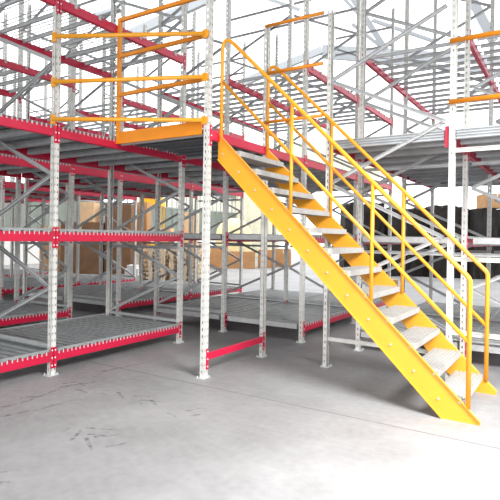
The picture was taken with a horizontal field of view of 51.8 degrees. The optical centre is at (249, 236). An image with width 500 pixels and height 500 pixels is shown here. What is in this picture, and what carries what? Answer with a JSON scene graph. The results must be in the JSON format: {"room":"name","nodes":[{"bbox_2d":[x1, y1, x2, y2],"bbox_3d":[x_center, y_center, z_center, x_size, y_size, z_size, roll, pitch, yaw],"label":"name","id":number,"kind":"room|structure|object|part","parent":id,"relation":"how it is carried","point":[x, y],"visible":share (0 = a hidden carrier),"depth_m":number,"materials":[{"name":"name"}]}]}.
{"room":"warehouse","nodes":[
{"label":"warehouse","id":0,"kind":"room"},
{"bbox_2d":[80,7,120,19],"bbox_3d":[-6.408,-9.526,22.000,1.753,0.708,0.176,1,0,0],"label":"trim","id":1,"kind":"structure","parent":0,"point":[106,11],"depth_m":21.93,"materials":[{"name":"silver metal"}]},
{"bbox_2d":[4,201,234,264],"bbox_3d":[-8.012,-0.282,29.678,0.180,3.300,26.530,1,0,32],"label":"wall","id":2,"kind":"structure","parent":0,"point":[215,217],"depth_m":26.07,"materials":[{"name":"grey"}]},
{"bbox_2d":[81,199,115,202],"bbox_3d":[-8.644,-2.543,28.605,0.120,1.200,4.060,1,0,32],"label":"window","id":3,"kind":"structure","parent":2,"relation":"in","point":[107,199],"depth_m":28.52,"materials":[{"name":"silver metal"}]},
{"bbox_2d":[127,197,167,207],"bbox_3d":[-6.501,-2.508,31.982,0.120,1.200,4.060,1,0,32],"label":"window","id":4,"kind":"structure","parent":2,"relation":"in","point":[162,197],"depth_m":33.51,"materials":[{"name":"silver metal"}]},
{"bbox_2d":[168,196,204,209],"bbox_3d":[-4.358,-2.472,35.359,0.120,1.200,4.060,1,0,32],"label":"window","id":5,"kind":"structure","parent":2,"relation":"in","point":[172,207],"depth_m":34.50,"materials":[{"name":"silver metal"}]},
{"bbox_2d":[211,196,235,213],"bbox_3d":[-2.215,-2.437,38.736,0.120,1.200,4.060,1,0,32],"label":"window","id":6,"kind":"structure","parent":2,"relation":"in","point":[231,212],"depth_m":38.86,"materials":[{"name":"silver metal"}]},
{"bbox_2d":[108,0,215,47],"bbox_3d":[-3.417,-8.427,20.000,4.192,2.314,0.251,1,0,0],"label":"trim","id":7,"kind":"structure","parent":0,"point":[152,24],"depth_m":19.93,"materials":[{"name":"silver metal"}]},
{"bbox_2d":[0,252,499,499],"bbox_3d":[2.573,1.643,20.259,60.000,0.200,58.000,1,0,32],"label":"floor","id":8,"kind":"structure","parent":0,"point":[90,430],"depth_m":4.13,"materials":[{"name":"concrete"}]},
{"bbox_2d":[1,97,50,276],"bbox_3d":[-8.636,-1.821,15.771,2.842,6.356,4.174,1,0,32],"label":"storage rack","id":9,"kind":"object","parent":8,"relation":"on","point":[7,199],"visible":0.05,"depth_m":17.06,"materials":[{"name":"metal"}]},
{"bbox_2d":[39,226,60,271],"bbox_3d":[-7.891,0.468,20.653,0.704,1.804,1.004,1,0,0],"label":"carton","id":10,"kind":"object","parent":8,"relation":"on","point":[46,246],"visible":0.18,"depth_m":20.15,"materials":[{"name":"cardboard"}]},
{"bbox_2d":[0,0,121,325],"bbox_3d":[-4.396,-1.751,8.781,2.892,6.356,3.216,1,0,32],"label":"storage rack","id":11,"kind":"object","parent":8,"relation":"on","point":[10,165],"visible":0.71,"depth_m":8.49,"materials":[{"name":"metal"}]},
{"bbox_2d":[0,12,139,300],"bbox_3d":[-5.533,-1.770,13.802,2.892,6.356,4.174,1,0,32],"label":"storage rack","id":12,"kind":"object","parent":8,"relation":"on","point":[7,189],"visible":0.32,"depth_m":13.47,"materials":[{"name":"metal"}]},
{"bbox_2d":[60,222,104,273],"bbox_3d":[-6.391,0.413,20.008,1.508,1.964,1.204,1,0,0],"label":"carton","id":13,"kind":"object","parent":8,"relation":"on","point":[89,259],"visible":0.26,"depth_m":19.41,"materials":[{"name":"cardboard"}]},
{"bbox_2d":[76,202,99,221],"bbox_3d":[-6.228,-0.948,19.840,0.642,0.759,0.804,1,0,0],"label":"carton","id":14,"kind":"object","parent":13,"relation":"on","point":[87,209],"visible":0.85,"depth_m":19.44,"materials":[{"name":"cardboard"}]},
{"bbox_2d":[0,0,227,376],"bbox_3d":[-2.391,-1.718,6.277,1.522,6.356,5.296,1,0,32],"label":"storage rack","id":15,"kind":"object","parent":8,"relation":"on","point":[23,346],"visible":0.93,"depth_m":6.38,"materials":[{"name":"metal"}]},
{"bbox_2d":[104,204,137,273],"bbox_3d":[-5.069,0.075,20.310,0.995,2.683,1.204,1,0,0],"label":"carton","id":16,"kind":"object","parent":8,"relation":"on","point":[127,209],"visible":0.22,"depth_m":19.71,"materials":[{"name":"cardboard"}]},
{"bbox_2d":[125,264,138,280],"bbox_3d":[-3.736,1.167,16.498,0.480,0.543,0.630,1,0,0],"label":"wrapped bundle","id":17,"kind":"object","parent":8,"relation":"on","point":[129,268],"visible":0.38,"depth_m":16.20,"materials":[{"name":"white plastic"}]},
{"bbox_2d":[22,0,245,316],"bbox_3d":[-2.452,-1.719,11.846,2.892,6.356,4.174,1,0,32],"label":"storage rack","id":18,"kind":"object","parent":8,"relation":"on","point":[131,185],"visible":0.44,"depth_m":11.09,"materials":[{"name":"metal"}]},
{"bbox_2d":[137,202,150,269],"bbox_3d":[-4.420,-0.002,21.444,0.408,2.858,0.904,1,0,0],"label":"carton","id":19,"kind":"object","parent":8,"relation":"on","point":[147,216],"visible":0.39,"depth_m":21.00,"materials":[{"name":"cardboard"}]},
{"bbox_2d":[144,198,164,245],"bbox_3d":[-4.643,-0.229,24.819,1.080,3.295,1.600,1,0,0],"label":"forklift","id":20,"kind":"object","parent":8,"relation":"on","point":[152,201],"visible":0.06,"depth_m":24.12,"materials":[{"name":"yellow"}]},
{"bbox_2d":[143,274,169,280],"bbox_3d":[-3.274,1.376,17.428,0.950,0.140,1.000,1,0,2],"label":"wooden pallet","id":21,"kind":"object","parent":8,"relation":"on","point":[146,275],"visible":0.39,"depth_m":17.29,"materials":[{"name":"brown wood"}]},
{"bbox_2d":[143,270,169,276],"bbox_3d":[-3.256,1.234,17.421,0.950,0.140,1.000,1,0,2],"label":"wooden pallet","id":22,"kind":"object","parent":21,"relation":"on","point":[150,274],"visible":0.36,"depth_m":16.96,"materials":[{"name":"brown wood"}]},
{"bbox_2d":[143,266,169,272],"bbox_3d":[-3.272,1.092,17.424,0.950,0.140,1.000,1,0,1],"label":"wooden pallet","id":23,"kind":"object","parent":22,"relation":"on","point":[144,267],"visible":0.38,"depth_m":16.93,"materials":[{"name":"brown wood"}]},
{"bbox_2d":[136,262,168,267],"bbox_3d":[-3.293,0.950,17.434,0.950,0.140,1.000,1,0,0],"label":"wooden pallet","id":24,"kind":"object","parent":23,"relation":"on","point":[144,263],"visible":0.48,"depth_m":17.37,"materials":[{"name":"brown wood"}]},
{"bbox_2d":[136,258,168,263],"bbox_3d":[-3.288,0.808,17.434,0.950,0.140,1.000,1,0,0],"label":"wooden pallet","id":25,"kind":"object","parent":24,"relation":"on","point":[165,261],"visible":0.52,"depth_m":16.94,"materials":[{"name":"brown wood"}]},
{"bbox_2d":[136,254,169,259],"bbox_3d":[-3.268,0.666,17.433,0.950,0.140,1.000,1,0,2],"label":"wooden pallet","id":26,"kind":"object","parent":25,"relation":"on","point":[163,257],"visible":0.49,"depth_m":16.95,"materials":[{"name":"brown wood"}]},
{"bbox_2d":[136,250,168,254],"bbox_3d":[-3.290,0.524,17.426,0.950,0.140,1.000,1,0,-2],"label":"wooden pallet","id":27,"kind":"object","parent":26,"relation":"on","point":[150,252],"visible":0.52,"depth_m":16.94,"materials":[{"name":"brown wood"}]},
{"bbox_2d":[138,248,167,250],"bbox_3d":[-3.268,0.382,17.432,0.950,0.140,1.000,1,0,2],"label":"wooden pallet","id":28,"kind":"object","parent":27,"relation":"on","point":[149,249],"visible":0.23,"depth_m":16.93,"materials":[{"name":"brown wood"}]},
{"bbox_2d":[159,228,173,273],"bbox_3d":[-3.381,0.545,20.599,0.546,1.799,1.004,1,0,0],"label":"carton","id":29,"kind":"object","parent":8,"relation":"on","point":[170,229],"visible":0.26,"depth_m":20.10,"materials":[{"name":"cardboard"}]},
{"bbox_2d":[170,275,199,280],"bbox_3d":[-2.213,1.394,17.632,0.950,0.140,1.000,1,0,-3],"label":"wooden pallet","id":30,"kind":"object","parent":8,"relation":"on","point":[186,277],"visible":0.37,"depth_m":17.15,"materials":[{"name":"brown wood"}]},
{"bbox_2d":[170,271,200,276],"bbox_3d":[-2.185,1.252,17.633,0.950,0.140,1.000,1,0,1],"label":"wooden pallet","id":31,"kind":"object","parent":30,"relation":"on","point":[184,273],"visible":0.48,"depth_m":17.14,"materials":[{"name":"brown wood"}]},
{"bbox_2d":[170,267,200,272],"bbox_3d":[-2.151,1.111,17.624,0.950,0.140,1.000,1,0,3],"label":"wooden pallet","id":32,"kind":"object","parent":31,"relation":"on","point":[185,270],"visible":0.44,"depth_m":17.14,"materials":[{"name":"brown wood"}]},
{"bbox_2d":[170,263,200,267],"bbox_3d":[-2.165,0.968,17.627,0.950,0.140,1.000,1,0,1],"label":"wooden pallet","id":33,"kind":"object","parent":32,"relation":"on","point":[174,265],"visible":0.54,"depth_m":17.14,"materials":[{"name":"brown wood"}]},
{"bbox_2d":[170,258,201,263],"bbox_3d":[-2.178,0.826,17.642,0.950,0.140,1.000,1,0,2],"label":"wooden pallet","id":34,"kind":"object","parent":33,"relation":"on","point":[172,261],"visible":0.41,"depth_m":17.18,"materials":[{"name":"brown wood"}]},
{"bbox_2d":[170,254,199,259],"bbox_3d":[-2.205,0.684,17.639,0.950,0.140,1.000,1,0,-2],"label":"wooden pallet","id":35,"kind":"object","parent":34,"relation":"on","point":[171,256],"visible":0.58,"depth_m":17.14,"materials":[{"name":"brown wood"}]},
{"bbox_2d":[170,250,200,255],"bbox_3d":[-2.196,0.542,17.642,0.950,0.140,1.000,1,0,0],"label":"wooden pallet","id":36,"kind":"object","parent":35,"relation":"on","point":[198,252],"visible":0.48,"depth_m":17.15,"materials":[{"name":"brown wood"}]},
{"bbox_2d":[170,247,201,250],"bbox_3d":[-2.167,0.400,17.632,0.950,0.140,1.000,1,0,1],"label":"wooden pallet","id":37,"kind":"object","parent":36,"relation":"on","point":[198,249],"visible":0.26,"depth_m":17.24,"materials":[{"name":"brown wood"}]},
{"bbox_2d":[184,212,198,270],"bbox_3d":[-2.561,0.206,21.945,0.666,2.503,1.004,1,0,0],"label":"carton","id":38,"kind":"object","parent":8,"relation":"on","point":[186,222],"visible":0.3,"depth_m":21.45,"materials":[{"name":"cardboard"}]},
{"bbox_2d":[121,0,305,379],"bbox_3d":[-0.380,-1.685,6.730,1.350,6.356,2.336,1,0,32],"label":"frame","id":39,"kind":"object","parent":8,"relation":"on","point":[205,146],"visible":0.81,"depth_m":5.82,"materials":[{"name":"metal"}]},
{"bbox_2d":[50,29,208,124],"bbox_3d":[-1.263,-1.684,5.406,1.663,1.025,0.068,1,0,0],"label":"guard rail","id":40,"kind":"object","parent":39,"relation":"attached to","point":[204,76],"visible":1,"depth_m":5.38,"materials":[{"name":"orange metal"}]},
{"bbox_3d":[-1.278,-1.231,5.399,1.574,0.066,0.046,1,0,-1],"label":"rail","id":41,"kind":"part","parent":40,"relation":"part of","materials":[{"name":"orange metal"}]},
{"bbox_3d":[-1.271,-1.654,5.399,1.576,0.131,0.046,1,0,-1],"label":"rail","id":42,"kind":"part","parent":40,"relation":"part of","materials":[{"name":"orange metal"}]},
{"bbox_3d":[-1.263,-2.119,5.399,1.576,0.111,0.046,1,0,-1],"label":"rail","id":43,"kind":"part","parent":40,"relation":"part of","materials":[{"name":"orange metal"}]},
{"bbox_2d":[116,0,203,143],"bbox_3d":[-1.035,-1.850,5.820,1.285,1.495,0.050,1,0,32],"label":"guard rail","id":44,"kind":"object","parent":39,"relation":"attached to","point":[191,128],"visible":0.85,"depth_m":5.86,"materials":[{"name":"orange metal"}]},
{"bbox_3d":[-1.563,-1.859,6.149,0.040,1.495,0.040,1,0,32],"label":"post","id":45,"kind":"part","parent":44,"relation":"part of","materials":[{"name":"orange metal"}]},
{"bbox_3d":[-1.010,-2.575,5.806,1.240,0.040,0.036,1,0,32],"label":"rail","id":46,"kind":"part","parent":44,"relation":"part of","materials":[{"name":"orange metal"}]},
{"bbox_3d":[-1.025,-1.685,5.806,1.240,0.040,0.036,1,0,32],"label":"rail","id":47,"kind":"part","parent":44,"relation":"part of","materials":[{"name":"orange metal"}]},
{"bbox_3d":[-1.018,-2.145,5.806,1.240,0.040,0.036,1,0,32],"label":"rail","id":48,"kind":"part","parent":44,"relation":"part of","materials":[{"name":"orange metal"}]},
{"bbox_2d":[264,11,323,123],"bbox_3d":[0.519,-2.022,6.215,0.780,1.242,0.042,1,0,32],"label":"guard rail","id":49,"kind":"object","parent":39,"relation":"attached to","point":[320,12],"visible":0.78,"depth_m":6.19,"materials":[{"name":"orange metal"}]},
{"bbox_3d":[0.509,-1.422,6.215,0.780,0.042,0.042,1,0,32],"label":"rail","id":50,"kind":"part","parent":49,"relation":"part of","materials":[{"name":"orange metal"}]},
{"bbox_3d":[0.519,-2.032,6.215,0.780,0.042,0.042,1,0,32],"label":"rail","id":51,"kind":"part","parent":49,"relation":"part of","materials":[{"name":"orange metal"}]},
{"bbox_3d":[0.529,-2.622,6.215,0.780,0.042,0.042,1,0,32],"label":"rail","id":52,"kind":"part","parent":49,"relation":"part of","materials":[{"name":"orange metal"}]},
{"bbox_2d":[210,248,221,267],"bbox_3d":[-1.887,0.993,24.851,1.232,0.952,0.904,1,0,0],"label":"carton","id":53,"kind":"object","parent":8,"relation":"on","point":[215,253],"visible":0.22,"depth_m":24.41,"materials":[{"name":"cardboard"}]},
{"bbox_2d":[215,218,250,250],"bbox_3d":[-0.901,0.235,27.872,1.960,2.500,1.960,1,0,0],"label":"bag","id":54,"kind":"object","parent":8,"relation":"on","point":[233,223],"visible":0.4,"depth_m":27.13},
{"bbox_2d":[227,251,254,268],"bbox_3d":[-0.467,1.088,24.897,1.421,0.809,1.004,1,0,0],"label":"carton","id":55,"kind":"object","parent":8,"relation":"on","point":[248,256],"visible":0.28,"depth_m":24.40,"materials":[{"name":"cardboard"}]},
{"bbox_2d":[258,249,271,267],"bbox_3d":[0.788,1.072,25.585,0.781,0.883,0.904,1,0,0],"label":"carton","id":56,"kind":"object","parent":8,"relation":"on","point":[269,252],"visible":0.33,"depth_m":25.14,"materials":[{"name":"cardboard"}]},
{"bbox_2d":[153,0,394,342],"bbox_3d":[0.689,-1.667,9.852,2.892,6.356,4.174,1,0,32],"label":"storage rack","id":57,"kind":"object","parent":8,"relation":"on","point":[301,310],"visible":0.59,"depth_m":9.01,"materials":[{"name":"metal"}]},
{"bbox_2d":[274,248,290,266],"bbox_3d":[1.688,1.068,26.678,0.815,0.921,0.904,1,0,0],"label":"carton","id":58,"kind":"object","parent":8,"relation":"on","point":[279,253],"visible":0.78,"depth_m":26.23,"materials":[{"name":"cardboard"}]},
{"bbox_2d":[70,357,499,448],"bbox_3d":[-3.016,1.450,6.783,21.000,0.001,0.012,1,0,32],"label":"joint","id":59,"kind":"structure","parent":8,"relation":"on","point":[70,357],"depth_m":4.53,"materials":[{"name":"grey concrete"}]},
{"bbox_2d":[217,38,496,425],"bbox_3d":[1.045,-0.302,5.320,2.675,3.638,1.054,1,0,32],"label":"staircase","id":60,"kind":"structure","parent":8,"relation":"on","point":[450,399],"depth_m":5.08,"materials":[{"name":"yellow metal"}]},
{"bbox_3d":[0.746,-0.413,4.911,2.570,2.556,0.036,1,0,32],"label":"rail","id":61,"kind":"part","parent":60,"relation":"part of","materials":[{"name":"yellow metal"}]},
{"bbox_3d":[1.276,-0.404,5.747,2.570,2.556,0.036,1,0,32],"label":"rail","id":62,"kind":"part","parent":60,"relation":"part of","materials":[{"name":"yellow metal"}]},
{"bbox_3d":[1.277,-0.358,5.745,2.581,3.518,0.041,1,0,32],"label":"handrail","id":63,"kind":"part","parent":60,"relation":"part of","materials":[{"name":"yellow metal"}]},
{"bbox_2d":[339,202,384,269],"bbox_3d":[4.760,0.067,21.989,1.661,3.024,1.325,1,0,0],"label":"stack","id":64,"kind":"object","parent":8,"relation":"on","point":[379,226],"visible":0.23,"depth_m":21.40,"materials":[{"name":"black plastic"}]},
{"bbox_2d":[384,208,427,276],"bbox_3d":[6.448,0.187,21.539,1.545,2.838,1.331,1,0,0],"label":"stack","id":65,"kind":"object","parent":8,"relation":"on","point":[411,231],"visible":0.36,"depth_m":20.95,"materials":[{"name":"black plastic"}]},
{"bbox_2d":[320,0,499,380],"bbox_3d":[3.454,-1.621,7.464,2.822,6.356,5.244,1,0,32],"label":"storage rack","id":66,"kind":"object","parent":8,"relation":"on","point":[451,157],"visible":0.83,"depth_m":6.43,"materials":[{"name":"metal"}]},
{"bbox_2d":[448,30,499,103],"bbox_3d":[2.612,-1.677,4.884,1.370,0.670,0.050,1,0,32],"label":"guard rail","id":67,"kind":"object","parent":66,"relation":"attached to","point":[495,32],"visible":1,"depth_m":5.11,"materials":[{"name":"orange metal"}]},
{"bbox_3d":[2.607,-1.367,4.884,1.370,0.050,0.050,1,0,32],"label":"rail","id":68,"kind":"part","parent":67,"relation":"part of","materials":[{"name":"orange metal"}]},
{"bbox_3d":[2.617,-1.987,4.884,1.370,0.050,0.050,1,0,32],"label":"rail","id":69,"kind":"part","parent":67,"relation":"part of","materials":[{"name":"orange metal"}]},
{"bbox_2d":[425,205,468,277],"bbox_3d":[7.983,0.178,21.095,1.472,2.907,1.329,1,0,0],"label":"stack","id":70,"kind":"object","parent":8,"relation":"on","point":[440,266],"visible":0.3,"depth_m":20.51,"materials":[{"name":"black plastic"}]},
{"bbox_2d":[468,208,499,279],"bbox_3d":[9.537,0.253,20.684,1.638,2.808,1.328,1,0,0],"label":"stack","id":71,"kind":"object","parent":8,"relation":"on","point":[477,222],"visible":0.43,"depth_m":20.09,"materials":[{"name":"black plastic"}]},
{"bbox_2d":[476,194,499,208],"bbox_3d":[9.778,-1.434,20.811,0.870,0.558,0.904,1,0,0],"label":"carton","id":72,"kind":"object","parent":71,"relation":"on","point":[481,200],"visible":0.6,"depth_m":20.60,"materials":[{"name":"cardboard"}]},
{"bbox_2d":[241,46,323,84],"bbox_3d":[1.445,-7.922,24.000,3.944,1.992,0.231,1,0,0],"label":"trim","id":73,"kind":"structure","parent":0,"point":[318,51],"depth_m":23.93,"materials":[{"name":"silver metal"}]},
{"bbox_2d":[267,0,300,11],"bbox_3d":[1.515,-11.814,26.000,2.086,0.841,0.176,1,0,0],"label":"trim","id":74,"kind":"structure","parent":0,"point":[278,2],"depth_m":25.93,"materials":[{"name":"silver metal"}]},
{"bbox_2d":[163,124,498,256],"bbox_3d":[9.855,-2.538,33.453,42.040,8.400,0.150,1,0,32],"label":"wall","id":75,"kind":"structure","parent":0,"point":[251,211],"depth_m":39.00,"materials":[{"name":"white paint"}]},
{"bbox_2d":[343,0,356,13],"bbox_3d":[4.229,-9.953,22.000,1.267,1.309,0.195,1,0,0],"label":"trim","id":76,"kind":"structure","parent":0,"point":[347,2],"depth_m":21.93,"materials":[{"name":"silver metal"}]},
{"bbox_2d":[351,23,378,45],"bbox_3d":[4.955,-8.629,22.000,1.323,1.067,0.190,1,0,0],"label":"trim","id":77,"kind":"structure","parent":0,"point":[353,25],"depth_m":21.93,"materials":[{"name":"silver metal"}]},
{"bbox_2d":[350,0,387,51],"bbox_3d":[4.582,-8.350,20.000,1.654,2.298,0.235,1,0,0],"label":"roof beam","id":78,"kind":"structure","parent":0,"point":[376,35],"depth_m":19.93,"materials":[{"name":"silver metal"}]},
{"bbox_2d":[371,18,432,41],"bbox_3d":[5.981,-8.000,20.000,2.545,0.953,0.170,1,0,0],"label":"trim","id":79,"kind":"structure","parent":0,"point":[375,21],"depth_m":19.93,"materials":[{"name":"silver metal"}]},
{"bbox_2d":[322,53,497,73],"bbox_3d":[7.969,-8.015,24.000,9.255,0.893,0.159,1,0,0],"label":"trim","id":80,"kind":"structure","parent":0,"point":[342,57],"depth_m":23.93,"materials":[{"name":"silver metal"}]},
{"bbox_2d":[322,45,499,65],"bbox_3d":[7.969,-8.435,24.000,9.255,0.860,0.162,1,0,0],"label":"trim","id":81,"kind":"structure","parent":0,"point":[324,47],"depth_m":23.93,"materials":[{"name":"silver metal"}]},
{"bbox_2d":[471,0,498,42],"bbox_3d":[8.074,-7.689,18.000,1.248,1.900,0.287,1,0,0],"label":"roof beam","id":82,"kind":"structure","parent":0,"point":[482,19],"depth_m":17.94,"materials":[{"name":"silver metal"}]}
]}

